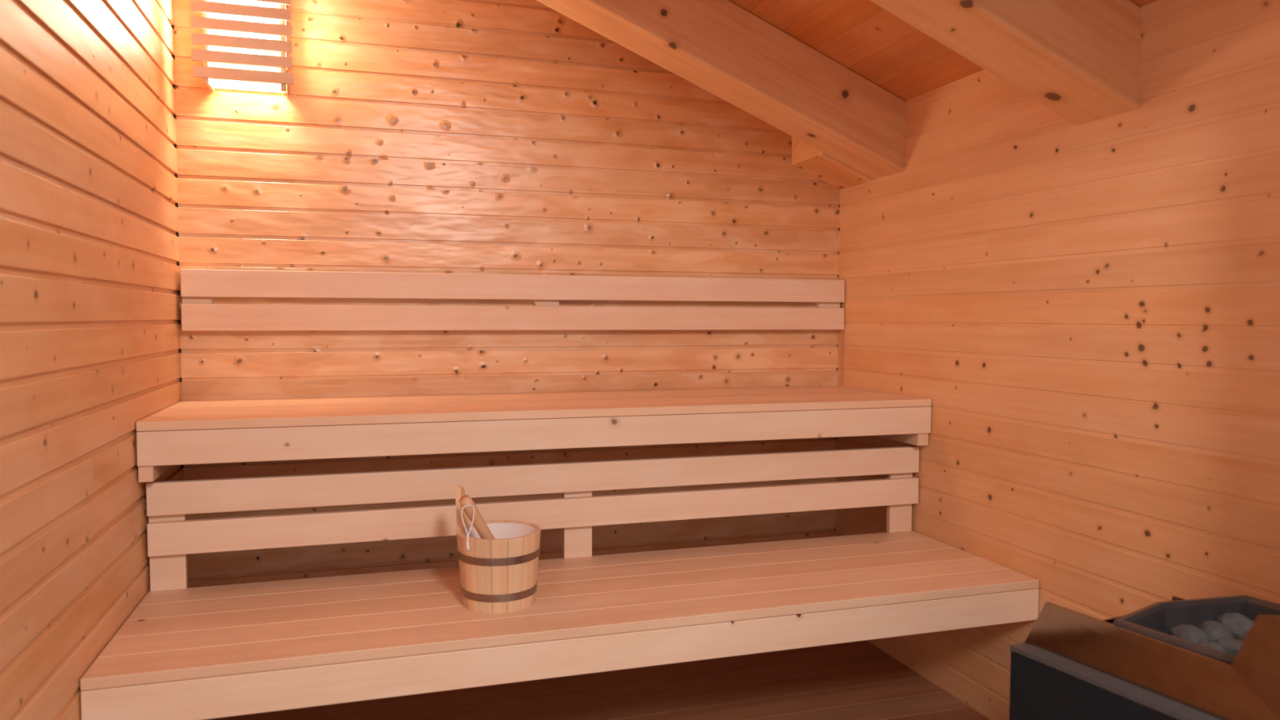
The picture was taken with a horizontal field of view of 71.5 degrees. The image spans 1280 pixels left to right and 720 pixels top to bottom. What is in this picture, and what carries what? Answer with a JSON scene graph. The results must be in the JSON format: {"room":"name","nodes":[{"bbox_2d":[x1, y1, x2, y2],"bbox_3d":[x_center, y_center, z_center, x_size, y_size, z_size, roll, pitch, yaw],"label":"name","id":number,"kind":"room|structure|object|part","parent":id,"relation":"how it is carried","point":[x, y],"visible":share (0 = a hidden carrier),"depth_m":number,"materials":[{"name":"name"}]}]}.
{"room":"spa","nodes":[
{"label":"spa","id":0,"kind":"room"},
{"bbox_2d":[0,0,183,719],"bbox_3d":[-1.026,-0.293,1.554,0.054,2.576,2.000,-1,3,-17],"label":"wall","id":1,"kind":"structure","parent":0,"point":[91,343],"depth_m":1.58,"materials":[{"name":"wood"}]},
{"bbox_2d":[171,0,839,587],"bbox_3d":[-0.304,-0.351,2.800,2.124,2.576,0.054,-1,3,-17],"label":"wall","id":2,"kind":"structure","parent":0,"point":[433,136],"depth_m":2.71,"materials":[{"name":"wood"}]},
{"bbox_2d":[190,0,293,96],"bbox_3d":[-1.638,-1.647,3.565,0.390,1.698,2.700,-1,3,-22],"label":"wall lamp","id":3,"kind":"object","parent":2,"relation":"attached to","point":[249,28],"visible":1,"depth_m":2.39,"materials":[{"name":"white"}]},
{"bbox_3d":[-1.083,-0.934,2.437,0.150,0.190,0.090,-1,3,-17],"label":"globe","id":4,"kind":"part","parent":3,"relation":"part of","materials":[{"name":"white glass"}]},
{"bbox_3d":[-1.099,-0.936,2.487,0.148,0.185,0.014,-1,3,-17],"label":"plate","id":5,"kind":"part","parent":3,"relation":"part of","materials":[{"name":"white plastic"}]},
{"bbox_2d":[180,268,844,330],"bbox_3d":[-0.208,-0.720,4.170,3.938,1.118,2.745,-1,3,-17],"label":"backrest","id":6,"kind":"object","parent":2,"relation":"attached to","point":[198,287],"visible":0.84,"depth_m":2.69,"materials":[{"name":"wood"}]},
{"bbox_3d":[-0.282,-0.129,2.748,2.050,0.074,0.022,-1,3,-17],"label":"rail","id":7,"kind":"part","parent":6,"relation":"part of","materials":[{"name":"beige wood"}]},
{"bbox_3d":[-0.281,-0.224,2.744,2.050,0.076,0.022,-1,3,-17],"label":"rail","id":8,"kind":"part","parent":6,"relation":"part of","materials":[{"name":"beige wood"}]},
{"bbox_2d":[136,385,931,482],"bbox_3d":[-0.216,0.181,2.538,2.059,0.137,0.542,-1,3,-17],"label":"bench","id":9,"kind":"object","parent":2,"relation":"attached to","point":[209,431],"visible":1,"depth_m":2.29,"materials":[{"name":"brown wood"}]},
{"bbox_2d":[791,136,872,190],"bbox_3d":[0.633,-0.727,2.935,0.184,0.290,0.210,-1,3,-17],"label":"support beam","id":10,"kind":"structure","parent":2,"relation":"attached to","point":[805,157],"depth_m":2.93,"materials":[{"name":"brown wood"}]},
{"bbox_2d":[204,640,989,719],"bbox_3d":[0.338,1.063,0.787,2.164,0.062,4.400,-1,3,-17],"label":"floor","id":11,"kind":"structure","parent":0,"point":[853,680],"depth_m":2.50,"materials":[{"name":"wood"}]},
{"bbox_2d":[1008,595,1279,719],"bbox_3d":[0.932,0.665,1.437,0.420,0.672,0.460,-1,3,-26],"label":"heater","id":12,"kind":"object","parent":11,"relation":"on","point":[1071,664],"depth_m":1.40,"materials":[{"name":"black metal"}]},
{"bbox_3d":[0.859,0.480,1.612,0.330,0.025,0.006,-1,3,-26],"label":"collar plate","id":13,"kind":"part","parent":12,"relation":"part of","materials":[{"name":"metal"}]},
{"bbox_3d":[1.095,0.476,1.496,0.008,0.045,0.410,-1,3,-26],"label":"collar plate","id":14,"kind":"part","parent":12,"relation":"part of","materials":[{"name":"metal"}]},
{"bbox_3d":[0.895,0.453,1.446,0.054,0.045,0.056,0,3,-10],"label":"heater stone","id":15,"kind":"part","parent":12,"relation":"part of","materials":[{"name":"grey stone"}]},
{"bbox_2d":[1112,595,1279,665],"bbox_3d":[0.957,0.458,1.387,0.328,0.081,0.297,-1,3,-26],"label":"stone basin","id":16,"kind":"object","parent":12,"relation":"in","point":[1152,624],"depth_m":1.48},
{"bbox_3d":[0.878,0.457,1.371,0.054,0.046,0.050,3,4,41],"label":"heater stone","id":17,"kind":"part","parent":12,"relation":"part of","materials":[{"name":"grey stone"}]},
{"bbox_3d":[0.952,0.458,1.474,0.055,0.049,0.056,0,3,2],"label":"heater stone","id":18,"kind":"part","parent":12,"relation":"part of","materials":[{"name":"grey stone"}]},
{"bbox_3d":[0.940,0.462,1.402,0.063,0.043,0.056,2,3,34],"label":"heater stone","id":19,"kind":"part","parent":12,"relation":"part of","materials":[{"name":"grey stone"}]},
{"bbox_3d":[1.014,0.454,1.504,0.064,0.052,0.063,-2,4,-41],"label":"heater stone","id":20,"kind":"part","parent":12,"relation":"part of","materials":[{"name":"grey stone"}]},
{"bbox_3d":[0.998,0.460,1.432,0.059,0.051,0.062,2,3,27],"label":"heater stone","id":21,"kind":"part","parent":12,"relation":"part of","materials":[{"name":"grey stone"}]},
{"bbox_2d":[728,0,1158,101],"bbox_3d":[0.039,-1.177,1.789,2.238,0.964,2.100,-1,3,-17],"label":"ceiling","id":22,"kind":"structure","parent":0,"point":[863,37],"depth_m":2.44,"materials":[{"name":"wood"}]},
{"bbox_2d":[536,0,906,179],"bbox_3d":[-0.215,-1.097,2.448,2.084,1.065,0.176,-1,3,-17],"label":"ceiling beam","id":23,"kind":"structure","parent":22,"relation":"attached to","point":[720,47],"depth_m":2.57,"materials":[{"name":"brown wood"}]},
{"bbox_2d":[870,0,1142,124],"bbox_3d":[0.039,-1.057,1.633,2.084,1.065,0.175,-1,3,-17],"label":"ceiling beam","id":24,"kind":"structure","parent":22,"relation":"attached to","point":[1080,60],"depth_m":1.85,"materials":[{"name":"brown wood"}]},
{"bbox_2d":[835,0,1279,719],"bbox_3d":[0.996,0.105,2.202,0.054,1.730,2.000,-1,3,-17],"label":"wall","id":25,"kind":"structure","parent":0,"point":[1087,314],"depth_m":2.02,"materials":[{"name":"wood"}]},
{"bbox_2d":[80,530,1039,719],"bbox_3d":[-0.083,0.588,2.126,2.059,0.100,0.530,-1,3,-17],"label":"bench","id":26,"kind":"object","parent":25,"relation":"attached to","point":[206,652],"visible":0.99,"depth_m":1.93,"materials":[{"name":"brown wood"}]},
{"bbox_2d":[455,485,541,613],"bbox_3d":[-0.316,0.415,1.991,0.186,0.258,0.186,-1,3,-17],"label":"bucket","id":27,"kind":"object","parent":26,"relation":"on","point":[499,575],"visible":0.94,"depth_m":1.92,"materials":[{"name":"brown wood"}]},
{"bbox_2d":[458,494,494,551],"bbox_3d":[-0.330,0.408,1.958,0.060,0.243,0.189,2,3,35],"label":"ladle","id":28,"kind":"object","parent":27,"relation":"in","point":[468,505],"visible":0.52,"depth_m":1.90,"materials":[{"name":"brown wood"}]},
{"bbox_2d":[146,445,919,591],"bbox_3d":[-0.156,0.398,2.357,2.051,0.258,0.040,-1,3,-17],"label":"backrest","id":29,"kind":"object","parent":26,"relation":"on","point":[171,537],"visible":0.98,"depth_m":2.28,"materials":[{"name":"beige wood"}]},
{"bbox_3d":[-1.102,0.413,2.075,0.076,0.250,0.018,-1,3,-17],"label":"post","id":30,"kind":"part","parent":29,"relation":"part of","materials":[{"name":"beige wood"}]},
{"bbox_3d":[-0.153,0.401,2.348,2.050,0.076,0.022,-1,3,-17],"label":"rail","id":31,"kind":"part","parent":29,"relation":"part of","materials":[{"name":"beige wood"}]},
{"bbox_3d":[-0.152,0.308,2.344,2.050,0.076,0.022,-1,3,-17],"label":"rail","id":32,"kind":"part","parent":29,"relation":"part of","materials":[{"name":"beige wood"}]},
{"bbox_3d":[-0.167,0.401,2.365,0.076,0.250,0.018,-1,3,-17],"label":"post","id":33,"kind":"part","parent":29,"relation":"part of","materials":[{"name":"beige wood"}]},
{"bbox_3d":[0.777,0.390,2.658,0.076,0.250,0.018,-1,3,-17],"label":"post","id":34,"kind":"part","parent":29,"relation":"part of","materials":[{"name":"beige wood"}]}
]}

